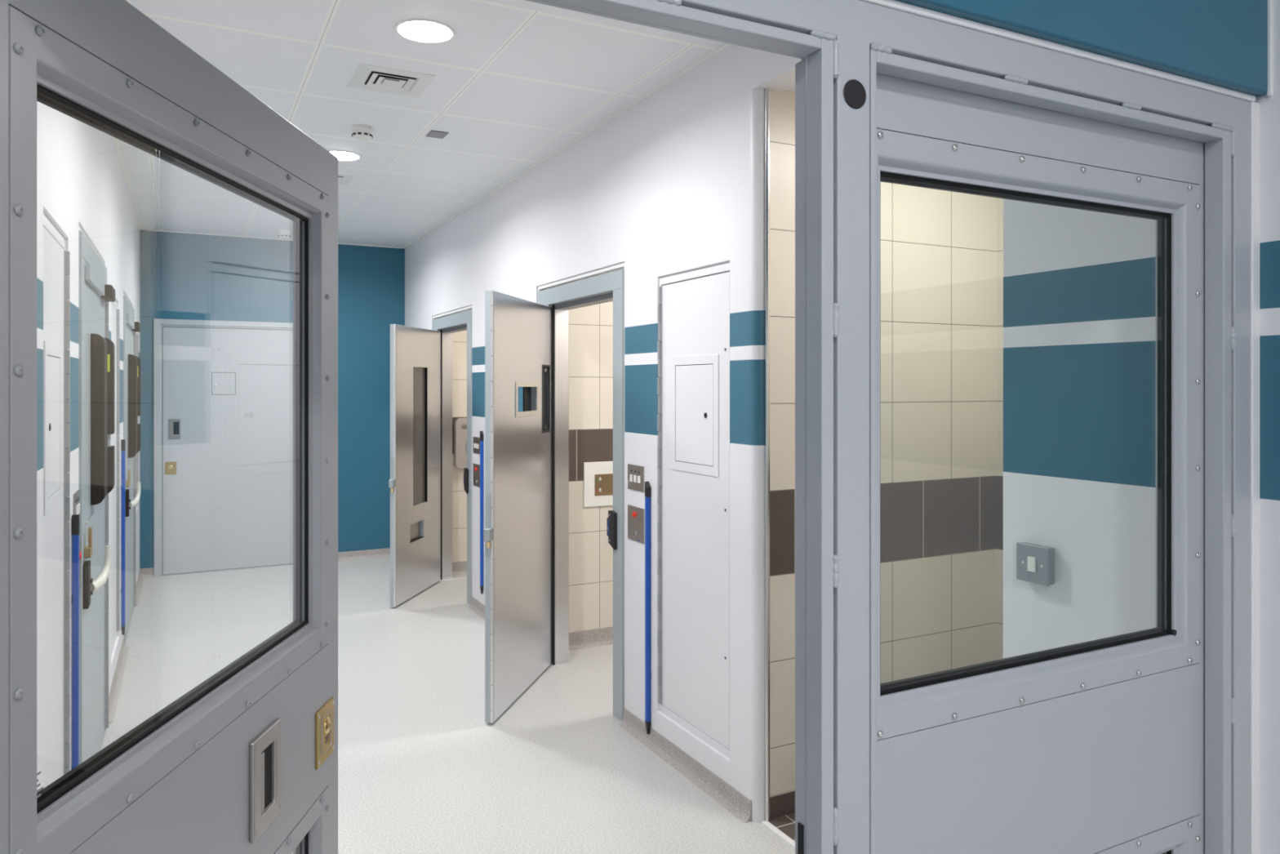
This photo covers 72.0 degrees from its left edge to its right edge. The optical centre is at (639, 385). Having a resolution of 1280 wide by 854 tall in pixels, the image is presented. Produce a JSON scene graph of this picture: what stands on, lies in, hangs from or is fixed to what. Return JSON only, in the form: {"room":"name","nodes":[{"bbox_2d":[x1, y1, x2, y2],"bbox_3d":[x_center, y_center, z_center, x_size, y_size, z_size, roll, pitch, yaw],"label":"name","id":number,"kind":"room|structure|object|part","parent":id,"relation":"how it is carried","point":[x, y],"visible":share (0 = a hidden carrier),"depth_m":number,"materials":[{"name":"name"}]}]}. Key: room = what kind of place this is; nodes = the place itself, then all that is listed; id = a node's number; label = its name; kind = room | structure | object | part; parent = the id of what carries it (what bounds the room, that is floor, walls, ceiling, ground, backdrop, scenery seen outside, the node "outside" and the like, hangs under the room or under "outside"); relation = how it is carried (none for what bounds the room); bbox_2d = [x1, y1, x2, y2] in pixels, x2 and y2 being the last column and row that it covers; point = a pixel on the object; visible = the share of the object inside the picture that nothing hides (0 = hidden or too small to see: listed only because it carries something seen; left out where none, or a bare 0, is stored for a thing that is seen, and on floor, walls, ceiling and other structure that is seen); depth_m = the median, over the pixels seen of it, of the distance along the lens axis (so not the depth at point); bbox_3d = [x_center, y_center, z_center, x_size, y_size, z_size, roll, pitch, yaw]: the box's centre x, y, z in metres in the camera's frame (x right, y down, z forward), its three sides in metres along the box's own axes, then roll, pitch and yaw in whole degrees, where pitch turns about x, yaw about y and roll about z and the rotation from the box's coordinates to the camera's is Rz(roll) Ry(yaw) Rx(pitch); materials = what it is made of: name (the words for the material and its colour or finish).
{"room":"prison interior","nodes":[
{"label":"prison interior","id":0,"kind":"room"},
{"bbox_2d":[36,101,139,790],"bbox_3d":[-2.568,0.146,4.109,0.120,2.907,7.542,0,0,-27],"label":"wall","id":1,"kind":"structure","parent":0,"point":[81,181],"depth_m":3.06,"materials":[{"name":"white paint"}]},
{"bbox_2d":[43,213,70,788],"bbox_3d":[-1.749,0.478,2.603,0.054,1.916,0.580,0,0,-27],"label":"access hatch","id":2,"kind":"object","parent":1,"relation":"attached to","point":[56,260],"visible":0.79,"depth_m":2.66,"materials":[{"name":"white paint"}]},
{"bbox_3d":[-1.733,0.117,2.602,0.004,0.483,0.376,0,0,-27],"label":"frame","id":3,"kind":"part","parent":2,"relation":"part of","materials":[{"name":"white paint"}]},
{"bbox_3d":[-1.733,0.116,2.602,0.002,0.403,0.297,0,0,-27],"label":"door","id":4,"kind":"part","parent":2,"relation":"part of","materials":[{"name":"white paint"}]},
{"bbox_3d":[-1.755,0.478,2.599,0.039,1.916,0.580,0,0,-27],"label":"frame","id":5,"kind":"part","parent":2,"relation":"part of","materials":[{"name":"white paint"}]},
{"bbox_2d":[71,514,79,769],"bbox_3d":[-1.886,0.989,2.943,0.022,1.122,0.027,0,0,-27],"label":"pole","id":6,"kind":"object","parent":1,"relation":"attached to","point":[75,517],"visible":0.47,"depth_m":2.93,"materials":[{"name":"blue plastic"}]},
{"bbox_2d":[73,488,79,514],"bbox_3d":[-1.948,0.423,3.048,0.008,0.117,0.163,0,0,-27],"label":"switch plate","id":7,"kind":"object","parent":1,"relation":"attached to","point":[76,495],"visible":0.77,"depth_m":3.03,"materials":[{"name":"metal"}]},
{"bbox_2d":[79,541,81,587],"bbox_3d":[-1.964,0.636,3.085,0.014,0.159,0.165,0,0,-27],"label":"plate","id":8,"kind":"object","parent":1,"relation":"attached to","point":[80,553],"visible":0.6,"depth_m":3.12,"materials":[{"name":"metal"}]},
{"bbox_3d":[-1.968,0.636,3.083,0.004,0.159,0.165,0,0,-27],"label":"plate","id":9,"kind":"part","parent":8,"relation":"part of","materials":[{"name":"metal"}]},
{"bbox_2d":[79,226,106,764],"bbox_3d":[-2.318,0.655,3.631,0.130,2.489,1.172,0,0,-27],"label":"door frame","id":10,"kind":"structure","parent":1,"relation":"attached to","point":[86,251],"depth_m":3.15,"materials":[{"name":"grey paint"}]},
{"bbox_2d":[82,257,115,762],"bbox_3d":[-2.236,0.567,3.633,0.133,2.066,1.023,0,0,-27],"label":"door","id":11,"kind":"structure","parent":1,"relation":"in","point":[98,350],"depth_m":3.46,"materials":[{"name":"grey paint"}]},
{"bbox_3d":[-2.023,0.726,3.221,0.018,0.162,0.080,0,0,-27],"label":"handle plate","id":12,"kind":"part","parent":11,"relation":"part of","materials":[{"name":"black"}]},
{"bbox_3d":[-2.029,0.558,3.251,0.012,0.073,0.030,0,0,-27],"label":"key lever","id":13,"kind":"part","parent":11,"relation":"part of","materials":[{"name":"gold metal"}]},
{"bbox_3d":[-2.183,-0.417,3.532,0.018,0.055,0.640,0,0,-27],"label":"closer rail","id":14,"kind":"part","parent":11,"relation":"part of","materials":[{"name":"grey metal"}]},
{"bbox_3d":[-2.030,0.689,3.316,0.041,0.147,0.169,0,0,-6],"label":"handle","id":15,"kind":"part","parent":11,"relation":"part of","materials":[{"name":"white plastic"}]},
{"bbox_3d":[-2.299,0.233,3.782,0.042,0.051,0.070,0,0,-27],"label":"shutter plate","id":16,"kind":"part","parent":11,"relation":"part of","materials":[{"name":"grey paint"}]},
{"bbox_2d":[111,300,119,656],"bbox_3d":[-2.863,0.478,4.762,0.054,1.916,0.590,0,0,-27],"label":"access hatch","id":17,"kind":"object","parent":1,"relation":"attached to","point":[115,313],"visible":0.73,"depth_m":5.00,"materials":[{"name":"white paint"}]},
{"bbox_3d":[-2.847,0.117,4.761,0.004,0.483,0.386,0,0,-27],"label":"frame","id":18,"kind":"part","parent":17,"relation":"part of","materials":[{"name":"white paint"}]},
{"bbox_3d":[-2.848,0.116,4.761,0.002,0.403,0.307,0,0,-27],"label":"door","id":19,"kind":"part","parent":17,"relation":"part of","materials":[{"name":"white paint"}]},
{"bbox_3d":[-2.870,0.478,4.759,0.039,1.916,0.590,0,0,-27],"label":"frame","id":20,"kind":"part","parent":17,"relation":"part of","materials":[{"name":"white paint"}]},
{"bbox_3d":[-2.862,0.480,4.761,0.024,1.840,0.550,0,0,-27],"label":"door panel","id":21,"kind":"part","parent":17,"relation":"part of","materials":[{"name":"white paint"}]},
{"bbox_2d":[108,635,128,723],"bbox_3d":[-2.833,1.562,4.789,0.032,0.075,1.380,0,0,-27],"label":"baseboard","id":22,"kind":"structure","parent":1,"relation":"attached to","point":[115,687],"depth_m":4.71,"materials":[{"name":"plastic"}]},
{"bbox_2d":[120,439,125,635],"bbox_3d":[-3.051,0.892,5.200,0.022,1.155,0.027,0,0,-27],"label":"pole","id":23,"kind":"object","parent":1,"relation":"attached to","point":[122,441],"visible":1,"depth_m":5.19,"materials":[{"name":"blue plastic"}]},
{"bbox_2d":[112,136,142,230],"bbox_3d":[-2.471,-1.304,4.076,0.022,0.007,7.390,0,0,-27],"label":"trim","id":24,"kind":"structure","parent":1,"relation":"attached to","point":[116,140],"depth_m":5.52,"materials":[{"name":"white"}]},
{"bbox_2d":[123,293,134,642],"bbox_3d":[-3.478,0.655,5.880,0.130,2.489,1.172,0,0,-27],"label":"door frame","id":25,"kind":"structure","parent":1,"relation":"attached to","point":[127,307],"depth_m":5.40,"materials":[{"name":"grey paint"}]},
{"bbox_2d":[124,311,141,643],"bbox_3d":[-3.396,0.567,5.881,0.133,2.066,1.023,0,0,-27],"label":"door","id":26,"kind":"structure","parent":1,"relation":"in","point":[132,362],"depth_m":5.71,"materials":[{"name":"grey paint"}]},
{"bbox_3d":[-3.183,0.726,5.469,0.018,0.162,0.080,0,0,-27],"label":"handle plate","id":27,"kind":"part","parent":26,"relation":"part of","materials":[{"name":"black metal"}]},
{"bbox_3d":[-3.190,0.558,5.500,0.012,0.073,0.030,0,0,-27],"label":"key lever","id":28,"kind":"part","parent":26,"relation":"part of","materials":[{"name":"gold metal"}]},
{"bbox_3d":[-3.344,-0.417,5.780,0.018,0.055,0.640,0,0,-27],"label":"closer rail","id":29,"kind":"part","parent":26,"relation":"part of","materials":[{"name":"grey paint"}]},
{"bbox_3d":[-3.190,0.689,5.564,0.041,0.147,0.169,0,0,-6],"label":"handle","id":30,"kind":"part","parent":26,"relation":"part of","materials":[{"name":"white plastic"}]},
{"bbox_2d":[134,333,138,503],"bbox_3d":[-3.925,0.261,6.819,0.054,1.441,0.480,0,0,-27],"label":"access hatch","id":31,"kind":"object","parent":1,"relation":"attached to","point":[137,335],"visible":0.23,"depth_m":7.02,"materials":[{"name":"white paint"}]},
{"bbox_2d":[136,568,144,604],"bbox_3d":[-3.919,1.562,6.893,0.032,0.075,1.055,0,0,-27],"label":"baseboard","id":32,"kind":"structure","parent":1,"relation":"attached to","point":[140,581],"depth_m":6.92,"materials":[{"name":"plastic"}]},
{"bbox_2d":[139,230,404,568],"bbox_3d":[-3.231,0.146,7.909,2.187,2.907,0.120,0,0,-27],"label":"wall","id":33,"kind":"structure","parent":0,"point":[183,276],"depth_m":8.08,"materials":[{"name":"blue paint"}]},
{"bbox_2d":[140,567,153,577],"bbox_3d":[-4.122,1.562,7.363,0.102,0.075,0.032,0,0,-27],"label":"baseboard","id":34,"kind":"structure","parent":33,"relation":"attached to","point":[144,572],"depth_m":7.37,"materials":[{"name":"plastic"}]},
{"bbox_2d":[153,318,293,577],"bbox_3d":[-3.569,0.547,7.688,1.180,2.225,0.082,0,0,-27],"label":"door","id":35,"kind":"structure","parent":33,"relation":"in","point":[223,390],"depth_m":7.64,"materials":[{"name":"grey paint"}]},
{"bbox_3d":[-3.971,0.694,7.453,0.086,0.108,0.004,0,0,-27],"label":"lock plate","id":36,"kind":"part","parent":35,"relation":"part of","materials":[{"name":"gold metal"}]},
{"bbox_3d":[-3.945,0.363,7.465,0.090,0.170,0.006,0,0,-27],"label":"pull handle","id":37,"kind":"part","parent":35,"relation":"part of","materials":[{"name":"metal"}]},
{"bbox_2d":[140,229,404,248],"bbox_3d":[-3.198,-1.304,7.846,2.187,0.007,0.022,0,0,-27],"label":"trim","id":38,"kind":"structure","parent":33,"relation":"attached to","point":[140,229],"depth_m":7.71,"materials":[{"name":"white"}]},
{"bbox_2d":[337,547,390,560],"bbox_3d":[-2.626,1.562,8.136,0.905,0.075,0.032,0,0,-27],"label":"baseboard","id":39,"kind":"structure","parent":33,"relation":"attached to","point":[378,553],"depth_m":8.18,"materials":[{"name":"plastic"}]},
{"bbox_2d":[118,0,725,247],"bbox_3d":[-1.432,-1.357,2.524,4.170,0.100,11.400,0,0,-27],"label":"ceiling","id":40,"kind":"structure","parent":0,"point":[517,82],"depth_m":3.87,"materials":[{"name":"paint"}]},
{"bbox_2d":[277,230,291,238],"bbox_3d":[-3.007,-1.278,7.451,0.112,0.058,0.112,0,0,-27],"label":"smoke detector","id":41,"kind":"object","parent":40,"relation":"attached to","point":[282,233],"visible":1,"depth_m":7.41,"materials":[{"name":"white plastic"}]},
{"bbox_2d":[328,150,361,160],"bbox_3d":[-1.693,-1.302,4.992,0.220,0.009,0.220,0,0,-27],"label":"recessed light","id":42,"kind":"object","parent":40,"relation":"in","point":[342,155],"visible":0.64,"depth_m":4.96,"materials":[{"name":"white plastic"}]},
{"bbox_2d":[337,173,355,185],"bbox_3d":[-1.971,-1.301,5.521,0.310,0.012,0.310,0,0,-27],"label":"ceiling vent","id":43,"kind":"object","parent":40,"relation":"in","point":[343,179],"visible":0.21,"depth_m":5.53,"materials":[{"name":"white metal"}]},
{"bbox_2d":[350,124,373,140],"bbox_3d":[-1.405,-1.278,4.456,0.112,0.058,0.112,0,0,-27],"label":"smoke detector","id":44,"kind":"object","parent":40,"relation":"attached to","point":[359,131],"visible":1,"depth_m":4.42,"materials":[{"name":"white plastic"}]},
{"bbox_2d":[346,62,435,97],"bbox_3d":[-1.069,-1.301,3.773,0.310,0.012,0.310,0,0,-27],"label":"ceiling vent","id":45,"kind":"object","parent":40,"relation":"in","point":[366,77],"visible":1,"depth_m":3.75,"materials":[{"name":"white metal"}]},
{"bbox_3d":[-1.069,-1.298,3.773,0.060,0.005,0.060,0,0,-27],"label":"plate","id":46,"kind":"part","parent":45,"relation":"part of","materials":[{"name":"white metal"}]},
{"bbox_2d":[394,18,455,43],"bbox_3d":[-0.791,-1.302,3.244,0.220,0.009,0.220,0,0,-27],"label":"recessed light","id":47,"kind":"object","parent":40,"relation":"in","point":[419,30],"visible":1,"depth_m":3.23,"materials":[{"name":"white plastic"}]},
{"bbox_2d":[426,129,448,138],"bbox_3d":[-1.052,-1.304,4.569,0.090,0.006,0.115,0,0,-27],"label":"ceiling plate","id":48,"kind":"object","parent":40,"relation":"attached to","point":[434,134],"visible":1,"depth_m":4.55,"materials":[{"name":"grey metal"}]},
{"bbox_2d":[100,556,795,853],"bbox_3d":[-0.264,1.647,3.127,6.800,0.106,11.400,0,0,-27],"label":"floor","id":49,"kind":"structure","parent":0,"point":[421,769],"depth_m":4.09,"materials":[{"name":"plastic"}]},
{"bbox_2d":[452,329,466,562],"bbox_3d":[-0.614,0.240,8.027,2.328,2.720,0.050,0,0,-27],"label":"wall","id":50,"kind":"structure","parent":0,"point":[459,339],"depth_m":7.52,"materials":[{"name":"beige tile"}]},
{"bbox_2d":[452,560,466,574],"bbox_3d":[-0.594,1.550,7.992,2.325,0.100,0.032,0,0,-27],"label":"baseboard","id":51,"kind":"structure","parent":50,"relation":"attached to","point":[458,567],"depth_m":7.51,"materials":[{"name":"plastic"}]},
{"bbox_2d":[453,417,466,468],"bbox_3d":[-1.375,0.490,7.569,0.440,0.430,0.067,0,0,-27],"label":"basin","id":52,"kind":"object","parent":50,"relation":"attached to","point":[460,424],"visible":0.37,"depth_m":7.47,"materials":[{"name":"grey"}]},
{"bbox_3d":[-1.488,0.338,7.480,0.048,0.048,0.013,0,0,-27],"label":"spout","id":53,"kind":"part","parent":52,"relation":"part of","materials":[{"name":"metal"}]},
{"bbox_2d":[568,268,624,632],"bbox_3d":[0.500,0.240,5.868,2.328,2.720,0.050,0,0,-27],"label":"wall","id":54,"kind":"structure","parent":0,"point":[591,326],"depth_m":5.42,"materials":[{"name":"beige tile"}]},
{"bbox_2d":[568,626,613,650],"bbox_3d":[0.520,1.550,5.832,2.325,0.100,0.032,0,0,-27],"label":"baseboard","id":55,"kind":"structure","parent":54,"relation":"attached to","point":[602,636],"depth_m":5.42,"materials":[{"name":"plastic"}]},
{"bbox_2d":[583,461,613,506],"bbox_3d":[-0.182,0.606,5.476,0.360,0.274,0.020,0,0,-27],"label":"panel","id":56,"kind":"object","parent":54,"relation":"attached to","point":[597,476],"visible":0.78,"depth_m":5.43,"materials":[{"name":"white plastic"}]},
{"bbox_3d":[-0.196,0.611,5.467,0.184,0.131,0.004,0,0,-27],"label":"button plate","id":57,"kind":"part","parent":56,"relation":"part of","materials":[{"name":"brown metal"}]},
{"bbox_2d":[787,85,795,91],"bbox_3d":[1.304,-1.125,2.985,1.245,0.050,1.310,0,0,-27],"label":"ceiling","id":58,"kind":"structure","parent":0,"point":[793,89],"depth_m":3.27,"materials":[{"name":"white paint"}]},
{"bbox_2d":[404,0,1279,853],"bbox_3d":[0.344,0.146,3.497,0.120,2.907,11.300,0,0,-27],"label":"wall","id":59,"kind":"structure","parent":0,"point":[658,189],"depth_m":3.06,"materials":[{"name":"white paint"}]},
{"bbox_2d":[388,324,440,607],"bbox_3d":[-1.716,0.572,6.750,0.042,2.033,0.916,0,0,8],"label":"door","id":60,"kind":"structure","parent":59,"relation":"in","point":[415,481],"depth_m":6.70,"materials":[{"name":"grey metal"}]},
{"bbox_3d":[-1.715,1.173,6.720,0.029,0.004,0.264,0,0,8],"label":"hatch sill","id":61,"kind":"part","parent":60,"relation":"part of","materials":[{"name":"black"}]},
{"bbox_3d":[-1.715,0.383,6.785,0.010,1.055,0.282,0,0,8],"label":"viewing pane","id":62,"kind":"part","parent":60,"relation":"part of","materials":[{"name":"grey"}]},
{"bbox_2d":[431,305,471,604],"bbox_3d":[-1.437,0.655,6.948,0.125,2.489,1.175,0,0,-27],"label":"door frame","id":63,"kind":"structure","parent":59,"relation":"attached to","point":[460,322],"depth_m":7.28,"materials":[{"name":"grey paint"}]},
{"bbox_2d":[463,467,468,493],"bbox_3d":[-1.286,0.695,6.497,0.018,0.185,0.094,0,0,-27],"label":"keep","id":64,"kind":"object","parent":59,"relation":"attached to","point":[465,469],"visible":1,"depth_m":6.46,"materials":[{"name":"black metal"}]},
{"bbox_2d":[467,595,484,619],"bbox_3d":[-0.933,1.562,5.806,0.032,0.075,1.315,0,0,-27],"label":"baseboard","id":65,"kind":"structure","parent":59,"relation":"attached to","point":[476,606],"depth_m":6.24,"materials":[{"name":"plastic"}]},
{"bbox_2d":[473,462,479,487],"bbox_3d":[-1.170,0.636,6.286,0.014,0.159,0.165,0,0,-27],"label":"plate","id":66,"kind":"object","parent":59,"relation":"attached to","point":[476,467],"visible":0.92,"depth_m":6.27,"materials":[{"name":"metal"}]},
{"bbox_2d":[473,436,479,453],"bbox_3d":[-1.168,0.423,6.288,0.008,0.117,0.163,0,0,-27],"label":"switch plate","id":67,"kind":"object","parent":59,"relation":"attached to","point":[476,440],"visible":0.94,"depth_m":6.28,"materials":[{"name":"metal"}]},
{"bbox_2d":[480,431,483,593],"bbox_3d":[-1.105,0.882,6.151,0.022,1.135,0.027,0,0,-27],"label":"pole","id":68,"kind":"object","parent":59,"relation":"attached to","point":[481,432],"visible":1,"depth_m":6.14,"materials":[{"name":"blue plastic"}]},
{"bbox_2d":[483,290,551,723],"bbox_3d":[-0.619,0.569,4.588,0.046,2.038,0.952,0,0,12],"label":"door","id":69,"kind":"structure","parent":59,"relation":"in","point":[517,531],"depth_m":4.46,"materials":[{"name":"grey metal"}]},
{"bbox_3d":[-0.590,0.069,4.623,0.004,0.182,0.360,0,0,12],"label":"viewing frame","id":70,"kind":"part","parent":69,"relation":"part of","materials":[{"name":"silver metal"}]},
{"bbox_3d":[-0.527,0.071,4.936,0.007,0.380,0.132,0,0,12],"label":"slot frame","id":71,"kind":"part","parent":69,"relation":"part of","materials":[{"name":"black plastic"}]},
{"bbox_2d":[403,43,731,248],"bbox_3d":[-0.904,-1.304,5.762,0.022,0.007,5.830,0,0,-27],"label":"trim","id":72,"kind":"structure","parent":59,"relation":"attached to","point":[724,46],"depth_m":4.40,"materials":[{"name":"white"}]},
{"bbox_2d":[537,262,624,721],"bbox_3d":[-0.291,0.655,4.727,0.125,2.489,1.175,0,0,-27],"label":"door frame","id":73,"kind":"structure","parent":59,"relation":"attached to","point":[610,286],"depth_m":4.83,"materials":[{"name":"grey paint"}]},
{"bbox_2d":[606,510,617,549],"bbox_3d":[-0.140,0.695,4.275,0.018,0.185,0.094,0,0,-27],"label":"keep","id":74,"kind":"object","parent":59,"relation":"attached to","point":[611,521],"visible":1,"depth_m":4.24,"materials":[{"name":"black metal"}]},
{"bbox_2d":[627,504,644,543],"bbox_3d":[-0.023,0.636,4.063,0.014,0.159,0.165,0,0,-27],"label":"plate","id":75,"kind":"object","parent":59,"relation":"attached to","point":[635,514],"visible":1,"depth_m":4.06,"materials":[{"name":"metal"}]},
{"bbox_2d":[627,463,644,492],"bbox_3d":[-0.021,0.423,4.066,0.008,0.117,0.163,0,0,-27],"label":"switch plate","id":76,"kind":"object","parent":59,"relation":"attached to","point":[635,473],"visible":1,"depth_m":4.06,"materials":[{"name":"metal"}]},
{"bbox_2d":[644,481,650,733],"bbox_3d":[0.035,0.992,3.941,0.022,1.127,0.027,0,0,-27],"label":"pole","id":77,"kind":"object","parent":59,"relation":"attached to","point":[647,486],"visible":1,"depth_m":3.93,"materials":[{"name":"blue plastic"}]},
{"bbox_2d":[618,707,751,822],"bbox_3d":[0.154,1.562,3.700,0.032,0.075,1.055,0,0,-27],"label":"baseboard","id":78,"kind":"structure","parent":59,"relation":"attached to","point":[718,789],"depth_m":3.60,"materials":[{"name":"plastic"}]},
{"bbox_2d":[657,261,729,758],"bbox_3d":[0.230,0.478,3.639,0.054,1.916,0.584,0,0,-27],"label":"access hatch","id":79,"kind":"object","parent":59,"relation":"attached to","point":[693,308],"visible":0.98,"depth_m":3.61,"materials":[{"name":"white paint"}]},
{"bbox_3d":[0.222,0.116,3.626,0.002,0.403,0.301,0,0,-27],"label":"door","id":80,"kind":"part","parent":79,"relation":"part of","materials":[{"name":"white paint"}]},
{"bbox_3d":[0.221,0.117,3.625,0.004,0.483,0.380,0,0,-27],"label":"frame","id":81,"kind":"part","parent":79,"relation":"part of","materials":[{"name":"white paint"}]},
{"bbox_2d":[764,88,769,822],"bbox_3d":[0.458,0.256,3.245,0.019,2.688,0.054,0,0,-27],"label":"trim","id":82,"kind":"structure","parent":59,"relation":"attached to","point":[766,91],"depth_m":3.22,"materials":[{"name":"silver metal"}]},
{"bbox_2d":[761,820,795,848],"bbox_3d":[0.703,1.597,2.744,0.023,0.007,1.089,0,0,-27],"label":"threshold","id":83,"kind":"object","parent":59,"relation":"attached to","point":[783,836],"depth_m":3.14,"materials":[{"name":"white"}]},
{"bbox_2d":[1016,542,1054,586],"bbox_3d":[0.960,0.431,2.140,0.031,0.092,0.092,0,0,-27],"label":"light switch","id":84,"kind":"object","parent":59,"relation":"attached to","point":[1035,563],"visible":1,"depth_m":2.12,"materials":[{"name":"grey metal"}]},
{"bbox_2d":[1249,101,1259,853],"bbox_3d":[1.171,0.526,1.738,0.027,2.148,0.085,0,0,-27],"label":"trim","id":85,"kind":"structure","parent":59,"relation":"attached to","point":[1255,107],"depth_m":1.70,"materials":[{"name":"white metal"}]},
{"bbox_2d":[747,88,996,822],"bbox_3d":[0.967,0.240,3.522,1.250,2.720,0.052,0,0,-27],"label":"wall","id":86,"kind":"structure","parent":0,"point":[939,247],"depth_m":3.55,"materials":[{"name":"beige tile"}]},
{"bbox_2d":[996,197,1003,659],"bbox_3d":[1.834,0.240,3.259,0.050,2.720,1.310,0,0,-27],"label":"trim","id":87,"kind":"structure","parent":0,"point":[999,201],"depth_m":3.78,"materials":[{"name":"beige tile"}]},
{"bbox_2d":[895,0,1267,97],"bbox_3d":[-0.616,0.146,0.812,4.050,2.907,0.112,0,0,-27],"label":"wall","id":88,"kind":"structure","parent":0,"point":[1223,43],"depth_m":1.53,"materials":[{"name":"blue paint"}]},
{"bbox_2d":[0,0,337,853],"bbox_3d":[-0.664,0.554,1.345,0.067,2.075,1.046,0,0,0],"label":"door","id":89,"kind":"structure","parent":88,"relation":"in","point":[245,761],"depth_m":1.24,"materials":[{"name":"grey paint"}]},
{"bbox_3d":[-0.637,0.668,1.502,0.009,0.165,0.114,0,0,0],"label":"pull handle","id":90,"kind":"part","parent":89,"relation":"part of","materials":[{"name":"metal"}]},
{"bbox_2d":[262,743,271,807],"bbox_3d":[-0.641,0.668,1.503,0.001,0.111,0.059,0,0,0],"label":"door pull recess","id":91,"kind":"object","parent":89,"relation":"on","point":[267,751],"depth_m":1.51,"materials":[{"name":"black metal"}]},
{"bbox_3d":[-0.638,0.701,1.784,0.005,0.112,0.093,0,0,0],"label":"lock plate","id":92,"kind":"part","parent":89,"relation":"part of","materials":[{"name":"gold metal"}]},
{"bbox_2d":[324,716,330,733],"bbox_3d":[-0.633,0.689,1.789,0.004,0.033,0.033,0,0,0],"label":"keyhole","id":93,"kind":"object","parent":89,"relation":"on","point":[327,722],"depth_m":1.78,"materials":[{"name":"gold metal"}]},
{"bbox_2d":[843,79,866,108],"bbox_3d":[0.304,-0.412,1.245,0.041,0.041,0.002,0,0,-27],"label":"plug","id":94,"kind":"object","parent":88,"relation":"attached to","point":[854,92],"visible":1,"depth_m":1.24,"materials":[{"name":"black plastic"}]},
{"bbox_2d":[524,0,1250,853],"bbox_3d":[0.213,0.526,1.244,2.130,2.148,0.090,0,0,-27],"label":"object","id":95,"kind":"object","parent":88,"relation":"attached to","point":[836,42],"visible":1,"depth_m":1.26,"materials":[{"name":"grey metal"}]},
{"bbox_2d":[876,73,1204,853],"bbox_3d":[0.693,0.552,1.515,0.905,2.080,0.055,0,0,-27],"label":"door","id":96,"kind":"structure","parent":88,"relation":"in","point":[1097,746],"depth_m":1.52,"materials":[{"name":"grey metal"}]},
{"bbox_2d":[859,0,1255,102],"bbox_3d":[0.217,-0.554,1.246,2.148,0.012,0.085,0,0,-27],"label":"trim","id":97,"kind":"structure","parent":88,"relation":"attached to","point":[892,4],"depth_m":1.43,"materials":[{"name":"white"}]},
{"bbox_2d":[1266,0,1272,97],"bbox_3d":[1.207,-0.931,1.688,0.010,0.752,0.008,0,0,-27],"label":"trim","id":98,"kind":"structure","parent":88,"relation":"attached to","point":[1269,92],"depth_m":1.69,"materials":[{"name":"white"}]}
]}

